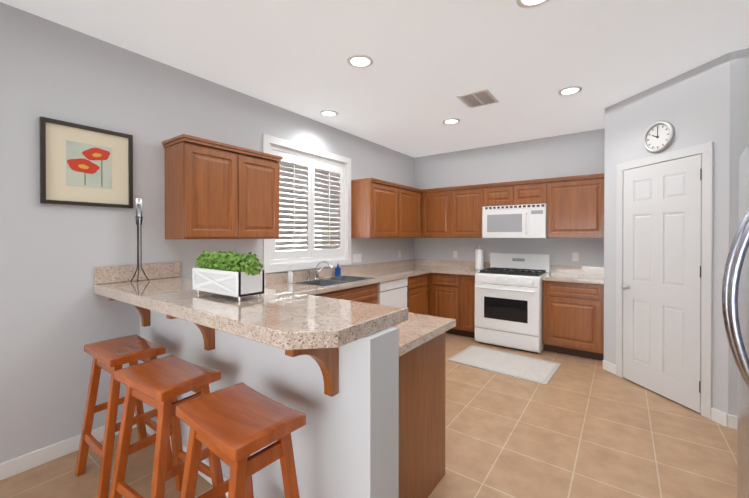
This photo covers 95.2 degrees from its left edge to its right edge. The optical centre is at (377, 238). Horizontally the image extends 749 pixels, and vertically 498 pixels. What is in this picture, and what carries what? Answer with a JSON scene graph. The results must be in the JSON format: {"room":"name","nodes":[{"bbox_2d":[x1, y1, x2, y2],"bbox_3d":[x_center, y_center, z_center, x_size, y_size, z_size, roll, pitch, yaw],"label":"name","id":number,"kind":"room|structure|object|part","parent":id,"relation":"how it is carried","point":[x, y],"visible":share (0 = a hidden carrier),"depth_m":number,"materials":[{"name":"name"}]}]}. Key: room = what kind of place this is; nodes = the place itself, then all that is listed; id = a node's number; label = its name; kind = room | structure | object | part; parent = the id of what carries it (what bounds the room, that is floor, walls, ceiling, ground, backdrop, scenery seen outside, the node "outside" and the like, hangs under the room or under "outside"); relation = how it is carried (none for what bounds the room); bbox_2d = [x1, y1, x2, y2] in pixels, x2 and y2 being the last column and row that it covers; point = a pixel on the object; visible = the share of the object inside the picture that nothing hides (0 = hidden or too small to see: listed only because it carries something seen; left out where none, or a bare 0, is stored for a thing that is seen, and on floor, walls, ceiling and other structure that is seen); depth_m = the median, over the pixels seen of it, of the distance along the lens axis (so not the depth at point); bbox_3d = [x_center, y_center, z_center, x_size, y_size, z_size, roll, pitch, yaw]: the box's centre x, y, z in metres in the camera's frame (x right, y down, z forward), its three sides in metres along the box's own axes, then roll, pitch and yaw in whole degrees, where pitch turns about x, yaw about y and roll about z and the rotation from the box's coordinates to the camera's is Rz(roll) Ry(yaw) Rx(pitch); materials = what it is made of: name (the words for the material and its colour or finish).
{"room":"kitchen","nodes":[
{"label":"kitchen","id":0,"kind":"room"},
{"bbox_2d":[0,2,413,462],"bbox_3d":[-1.656,0.012,2.795,0.150,2.740,8.200,0,0,36],"label":"wall","id":1,"kind":"structure","parent":0,"point":[57,313],"depth_m":2.25,"materials":[{"name":"white paint"}]},
{"bbox_2d":[0,414,136,480],"bbox_3d":[-2.769,1.344,1.109,0.017,0.095,3.490,0,0,36],"label":"baseboard","id":2,"kind":"structure","parent":1,"relation":"attached to","point":[20,464],"depth_m":2.10,"materials":[{"name":"white"}]},
{"bbox_2d":[40,116,132,207],"bbox_3d":[-1.914,-0.477,2.276,0.028,0.525,0.480,0,0,36],"label":"framed art","id":3,"kind":"object","parent":1,"relation":"attached to","point":[82,165],"visible":1,"depth_m":2.25,"materials":[{"name":"brown"}]},
{"bbox_2d":[162,134,241,238],"bbox_3d":[-1.402,-0.359,2.733,0.328,0.732,0.420,0,0,36],"label":"upper cabinet","id":4,"kind":"object","parent":1,"relation":"attached to","point":[216,190],"depth_m":2.60,"materials":[{"name":"brown wood"}]},
{"bbox_2d":[242,150,281,238],"bbox_3d":[-1.157,-0.361,3.075,0.328,0.732,0.420,0,0,36],"label":"upper cabinet","id":5,"kind":"object","parent":1,"relation":"attached to","point":[260,172],"depth_m":2.98,"materials":[{"name":"brown wood"}]},
{"bbox_2d":[190,259,413,293],"bbox_3d":[-0.455,0.409,4.322,0.020,0.100,3.718,0,0,36],"label":"backsplash","id":6,"kind":"structure","parent":1,"relation":"attached to","point":[298,276],"depth_m":4.04,"materials":[{"name":"beige stone"}]},
{"bbox_2d":[262,134,350,272],"bbox_3d":[-0.802,-0.345,3.965,0.169,1.380,1.340,0,0,36],"label":"window","id":7,"kind":"structure","parent":1,"relation":"in","point":[312,210],"depth_m":3.91,"materials":[{"name":"white wood"}]},
{"bbox_3d":[-0.857,-0.345,4.004,0.005,1.204,1.164,0,0,36],"label":"glass","id":8,"kind":"part","parent":7,"relation":"part of","materials":[{"name":"white"}]},
{"bbox_2d":[353,254,361,262],"bbox_3d":[-0.274,0.267,4.587,0.006,0.115,0.185,0,0,36],"label":"outlet","id":9,"kind":"object","parent":1,"relation":"attached to","point":[358,257],"depth_m":4.59,"materials":[{"name":"white plastic"}]},
{"bbox_2d":[351,178,401,237],"bbox_3d":[-0.024,-0.370,4.653,0.328,0.732,0.645,0,0,36],"label":"upper cabinet","id":10,"kind":"object","parent":1,"relation":"attached to","point":[376,207],"depth_m":4.45,"materials":[{"name":"brown wood"}]},
{"bbox_2d":[402,186,421,237],"bbox_3d":[0.369,-0.373,5.201,0.328,0.732,0.705,0,0,36],"label":"upper cabinet","id":11,"kind":"object","parent":1,"relation":"attached to","point":[411,198],"depth_m":5.12,"materials":[{"name":"brown wood"}]},
{"bbox_2d":[108,298,398,497],"bbox_3d":[-0.903,0.882,1.893,2.130,1.010,0.436,0,0,36],"label":"wall","id":12,"kind":"structure","parent":0,"point":[345,438],"depth_m":1.44,"materials":[{"name":"white paint"}]},
{"bbox_2d":[146,425,255,497],"bbox_3d":[-0.878,1.340,1.893,2.114,0.095,0.017,0,0,36],"label":"baseboard","id":13,"kind":"structure","parent":12,"relation":"attached to","point":[150,431],"depth_m":1.99,"materials":[{"name":"white"}]},
{"bbox_2d":[0,333,736,497],"bbox_3d":[0.091,1.439,1.550,4.750,0.100,8.200,0,0,36],"label":"floor","id":14,"kind":"structure","parent":0,"point":[578,427],"depth_m":2.26,"materials":[{"name":"tile"}]},
{"bbox_2d":[75,334,173,497],"bbox_3d":[-1.500,1.011,2.031,0.440,0.752,0.369,0,0,36],"label":"stool","id":15,"kind":"object","parent":14,"relation":"on","point":[110,356],"visible":0.69,"depth_m":1.98,"materials":[{"name":"brown wood"}]},
{"bbox_2d":[109,355,225,497],"bbox_3d":[-1.011,1.013,1.649,0.440,0.752,0.369,0,0,32],"label":"stool","id":16,"kind":"object","parent":14,"relation":"on","point":[161,384],"visible":0.98,"depth_m":1.61,"materials":[{"name":"brown wood"}]},
{"bbox_2d":[166,302,205,325],"bbox_3d":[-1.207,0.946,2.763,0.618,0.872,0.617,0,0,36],"label":"countertop","id":17,"kind":"structure","parent":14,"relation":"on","point":[174,309],"depth_m":1.56,"materials":[{"name":"beige stone"}]},
{"bbox_2d":[176,382,305,497],"bbox_3d":[-0.517,1.015,1.282,0.440,0.752,0.369,0,0,39],"label":"stool","id":18,"kind":"object","parent":14,"relation":"on","point":[234,427],"visible":1,"depth_m":1.24,"materials":[{"name":"brown wood"}]},
{"bbox_2d":[206,310,449,497],"bbox_3d":[-0.369,0.950,2.168,1.438,0.872,0.627,0,0,36],"label":"kitchen peninsula","id":19,"kind":"object","parent":14,"relation":"on","point":[421,371],"depth_m":1.71,"materials":[{"name":"brown wood"}]},
{"bbox_2d":[170,282,329,309],"bbox_3d":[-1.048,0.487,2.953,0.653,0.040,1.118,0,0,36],"label":"countertop","id":20,"kind":"structure","parent":19,"relation":"on","point":[203,301],"depth_m":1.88,"materials":[{"name":"beige stone"}]},
{"bbox_2d":[287,266,292,282],"bbox_3d":[-0.911,0.377,3.567,0.068,0.171,0.056,0,0,36],"label":"soap dispenser","id":21,"kind":"object","parent":20,"relation":"on","point":[289,276],"visible":0.98,"depth_m":3.55,"materials":[{"name":"white plastic"}]},
{"bbox_2d":[307,261,331,279],"bbox_3d":[-0.618,0.356,3.804,0.275,0.210,0.242,0,0,36],"label":"faucet","id":22,"kind":"object","parent":20,"relation":"on","point":[316,274],"depth_m":3.86,"materials":[{"name":"silver metal"}]},
{"bbox_2d":[292,275,375,286],"bbox_3d":[-0.461,0.550,3.713,0.481,0.184,0.836,0,0,36],"label":"sink","id":23,"kind":"object","parent":20,"relation":"in","point":[337,280],"depth_m":3.78,"materials":[{"name":"silver metal"}]},
{"bbox_2d":[214,294,457,357],"bbox_3d":[-0.327,0.492,2.150,1.455,0.040,0.653,0,0,36],"label":"countertop","id":24,"kind":"structure","parent":19,"relation":"on","point":[348,322],"depth_m":1.48,"materials":[{"name":"beige stone"}]},
{"bbox_2d":[131,197,149,282],"bbox_3d":[-1.687,0.010,2.443,0.118,0.598,0.103,0,0,36],"label":"stand","id":25,"kind":"object","parent":24,"relation":"on","point":[139,218],"visible":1,"depth_m":2.42,"materials":[{"name":"black metal"}]},
{"bbox_3d":[-1.696,-0.189,2.429,0.042,0.200,0.042,0,0,36],"label":"glass","id":26,"kind":"part","parent":25,"relation":"part of","materials":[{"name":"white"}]},
{"bbox_2d":[193,251,264,300],"bbox_3d":[-0.829,0.190,1.891,0.552,0.248,0.167,0,0,36],"label":"planter","id":27,"kind":"object","parent":24,"relation":"on","point":[235,274],"visible":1,"depth_m":1.79,"materials":[{"name":"white wood"}]},
{"bbox_2d":[318,290,377,305],"bbox_3d":[-0.514,1.027,3.729,0.618,0.700,0.960,0,0,36],"label":"base cabinet","id":28,"kind":"object","parent":14,"relation":"on","point":[335,295],"depth_m":3.45,"materials":[{"name":"brown wood"}]},
{"bbox_2d":[338,278,409,309],"bbox_3d":[-0.044,0.938,4.373,0.615,0.870,0.625,0,0,36],"label":"dishwasher","id":29,"kind":"object","parent":14,"relation":"on","point":[395,295],"depth_m":4.04,"materials":[{"name":"white metal"}]},
{"bbox_2d":[334,266,429,281],"bbox_3d":[0.125,0.478,4.587,0.653,0.040,1.305,0,0,36],"label":"countertop","id":30,"kind":"structure","parent":29,"relation":"on","point":[395,271],"depth_m":4.32,"materials":[{"name":"beige stone"}]},
{"bbox_2d":[335,262,340,275],"bbox_3d":[-0.482,0.372,4.158,0.038,0.174,0.070,0,0,36],"label":"dish soap","id":31,"kind":"object","parent":30,"relation":"on","point":[337,270],"visible":1,"depth_m":4.14,"materials":[{"name":"blue plastic"}]},
{"bbox_2d":[410,274,429,313],"bbox_3d":[0.316,0.934,4.887,0.618,0.872,0.620,0,0,36],"label":"base cabinet","id":32,"kind":"object","parent":14,"relation":"on","point":[420,284],"depth_m":4.75,"materials":[{"name":"brown wood"}]},
{"bbox_2d":[430,274,461,335],"bbox_3d":[1.142,0.933,5.087,0.440,0.872,0.618,0,0,36],"label":"base cabinet","id":33,"kind":"object","parent":14,"relation":"on","point":[445,289],"depth_m":4.83,"materials":[{"name":"brown wood"}]},
{"bbox_2d":[406,266,479,273],"bbox_3d":[0.968,0.474,5.188,1.323,0.040,0.653,0,0,36],"label":"countertop","id":34,"kind":"structure","parent":33,"relation":"on","point":[433,269],"depth_m":4.97,"materials":[{"name":"beige stone"}]},
{"bbox_2d":[474,245,483,269],"bbox_3d":[1.475,0.280,4.956,0.150,0.349,0.150,0,0,36],"label":"paper towel","id":35,"kind":"object","parent":34,"relation":"on","point":[479,258],"visible":0.98,"depth_m":4.91,"materials":[{"name":"white paper"}]},
{"bbox_2d":[462,274,475,337],"bbox_3d":[1.418,0.934,4.889,0.240,0.872,0.618,0,0,36],"label":"base cabinet","id":36,"kind":"object","parent":14,"relation":"on","point":[468,280],"depth_m":4.65,"materials":[{"name":"brown wood"}]},
{"bbox_2d":[448,345,560,384],"bbox_3d":[1.393,1.372,3.784,1.020,0.008,0.670,0,0,39],"label":"area rug","id":37,"kind":"object","parent":14,"relation":"on","point":[539,371],"visible":0.98,"depth_m":3.73,"materials":[{"name":"white fabric"}]},
{"bbox_2d":[475,253,549,353],"bbox_3d":[1.772,0.795,4.494,0.780,1.155,0.789,0,0,36],"label":"range","id":38,"kind":"object","parent":14,"relation":"on","point":[509,300],"visible":1,"depth_m":4.24,"materials":[{"name":"white metal"}]},
{"bbox_2d":[543,282,603,360],"bbox_3d":[2.412,0.938,4.176,0.620,0.872,0.618,0,0,36],"label":"base cabinet","id":39,"kind":"object","parent":14,"relation":"on","point":[573,312],"depth_m":3.92,"materials":[{"name":"brown wood"}]},
{"bbox_2d":[542,274,603,285],"bbox_3d":[2.401,0.480,4.159,0.622,0.040,0.653,0,0,36],"label":"countertop","id":40,"kind":"structure","parent":39,"relation":"on","point":[598,279],"depth_m":4.01,"materials":[{"name":"beige stone"}]},
{"bbox_2d":[722,145,748,497],"bbox_3d":[1.648,0.502,0.999,0.884,1.780,0.924,0,0,36],"label":"fridge","id":41,"kind":"object","parent":14,"relation":"on","point":[735,297],"visible":1,"depth_m":1.36,"materials":[{"name":"grey metal"}]},
{"bbox_2d":[0,0,748,157],"bbox_3d":[0.091,-1.401,1.533,4.750,0.100,8.200,0,0,36],"label":"ceiling","id":42,"kind":"structure","parent":0,"point":[432,59],"depth_m":2.48,"materials":[{"name":"white paint"}]},
{"bbox_2d":[320,110,337,116],"bbox_3d":[-0.531,-1.357,3.728,0.199,0.011,0.199,0,0,-9],"label":"recessed light","id":43,"kind":"object","parent":42,"relation":"in","point":[327,113],"depth_m":3.72,"materials":[{"name":"white"}]},
{"bbox_2d":[347,54,372,67],"bbox_3d":[-0.134,-1.351,2.618,0.199,0.011,0.199,0,0,-9],"label":"recessed light","id":44,"kind":"object","parent":42,"relation":"in","point":[360,61],"depth_m":2.61,"materials":[{"name":"white"}]},
{"bbox_2d":[443,118,459,123],"bbox_3d":[0.859,-1.359,3.985,0.199,0.011,0.199,0,0,-9],"label":"recessed light","id":45,"kind":"object","parent":42,"relation":"in","point":[452,120],"depth_m":3.98,"materials":[{"name":"white"}]},
{"bbox_2d":[456,88,498,108],"bbox_3d":[0.981,-1.355,3.332,0.300,0.012,0.360,0,0,36],"label":"ceiling vent","id":46,"kind":"object","parent":42,"relation":"in","point":[479,98],"visible":1,"depth_m":3.31,"materials":[{"name":"white metal"}]},
{"bbox_2d":[516,0,548,7],"bbox_3d":[0.879,-1.347,1.903,0.199,0.011,0.199,0,0,-9],"label":"recessed light","id":47,"kind":"object","parent":42,"relation":"in","point":[522,3],"depth_m":1.96,"materials":[{"name":"white"}]},
{"bbox_2d":[558,86,582,95],"bbox_3d":[1.771,-1.354,3.146,0.199,0.011,0.199,0,0,-9],"label":"recessed light","id":48,"kind":"object","parent":42,"relation":"in","point":[571,90],"depth_m":3.14,"materials":[{"name":"white"}]},
{"bbox_2d":[414,128,604,271],"bbox_3d":[1.777,-0.001,5.101,2.740,2.740,0.150,0,0,36],"label":"wall","id":49,"kind":"structure","parent":0,"point":[575,154],"depth_m":4.86,"materials":[{"name":"white paint"}]},
{"bbox_2d":[422,187,449,237],"bbox_3d":[0.995,-0.374,5.364,0.481,0.732,0.328,0,0,36],"label":"upper cabinet","id":50,"kind":"object","parent":49,"relation":"attached to","point":[435,203],"depth_m":5.24,"materials":[{"name":"brown wood"}]},
{"bbox_2d":[450,186,481,237],"bbox_3d":[1.387,-0.372,5.082,0.485,0.732,0.328,0,0,36],"label":"upper cabinet","id":51,"kind":"object","parent":49,"relation":"attached to","point":[465,201],"depth_m":4.96,"materials":[{"name":"brown wood"}]},
{"bbox_2d":[482,182,521,237],"bbox_3d":[1.772,-0.370,4.767,0.508,0.732,0.391,0,0,36],"label":"upper cabinet","id":52,"kind":"object","parent":49,"relation":"attached to","point":[502,201],"depth_m":4.62,"materials":[{"name":"brown wood"}]},
{"bbox_2d":[482,203,546,237],"bbox_3d":[1.883,-0.222,4.664,0.804,0.437,0.430,0,0,36],"label":"microwave","id":53,"kind":"object","parent":52,"relation":"in","point":[503,220],"depth_m":4.51,"materials":[{"name":"white"}]},
{"bbox_2d":[414,259,603,273],"bbox_3d":[1.735,0.405,5.027,2.716,0.100,0.020,0,0,36],"label":"backsplash","id":54,"kind":"structure","parent":49,"relation":"attached to","point":[417,262],"depth_m":4.56,"materials":[{"name":"beige stone"}]},
{"bbox_2d":[522,178,545,237],"bbox_3d":[2.101,-0.369,4.531,0.302,0.732,0.391,0,0,36],"label":"upper cabinet","id":55,"kind":"object","parent":49,"relation":"attached to","point":[533,191],"depth_m":4.39,"materials":[{"name":"brown wood"}]},
{"bbox_2d":[546,174,603,237],"bbox_3d":[2.495,-0.368,4.287,0.623,0.732,0.328,0,0,36],"label":"upper cabinet","id":56,"kind":"object","parent":49,"relation":"attached to","point":[574,206],"depth_m":4.15,"materials":[{"name":"brown wood"}]},
{"bbox_2d":[572,252,578,260],"bbox_3d":[2.568,0.242,4.438,0.070,0.115,0.006,0,0,36],"label":"outlet","id":57,"kind":"object","parent":49,"relation":"attached to","point":[575,256],"depth_m":4.43,"materials":[{"name":"white plastic"}]},
{"bbox_2d":[603,48,748,426],"bbox_3d":[3.162,0.009,3.222,1.719,2.740,1.889,0,0,36],"label":"wall","id":58,"kind":"structure","parent":0,"point":[675,147],"depth_m":2.85,"materials":[{"name":"white paint"}]},
{"bbox_3d":[2.468,0.358,3.018,0.524,2.045,0.517,0,0,36],"label":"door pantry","id":59,"kind":"part","parent":58,"relation":"part of","materials":[{"name":"white wood"}]},
{"bbox_3d":[2.473,0.323,3.015,0.611,2.115,0.611,0,0,36],"label":"door casing trim","id":60,"kind":"part","parent":58,"relation":"part of","materials":[{"name":"white wood"}]},
{"bbox_3d":[2.470,1.333,3.054,0.797,0.095,0.797,0,0,36],"label":"baseboard pantry","id":61,"kind":"part","parent":58,"relation":"part of","materials":[{"name":"white"}]},
{"bbox_3d":[1.350,0.031,-0.520,0.300,2.740,6.319,0,0,36],"label":"wall","id":62,"kind":"structure","parent":0,"visible":0},
{"bbox_2d":[728,414,736,429],"bbox_3d":[2.143,1.343,1.381,0.620,0.095,2.320,0,0,36],"label":"baseboard","id":63,"kind":"structure","parent":62,"relation":"attached to","point":[732,421],"depth_m":2.48,"materials":[{"name":"white"}]}
]}

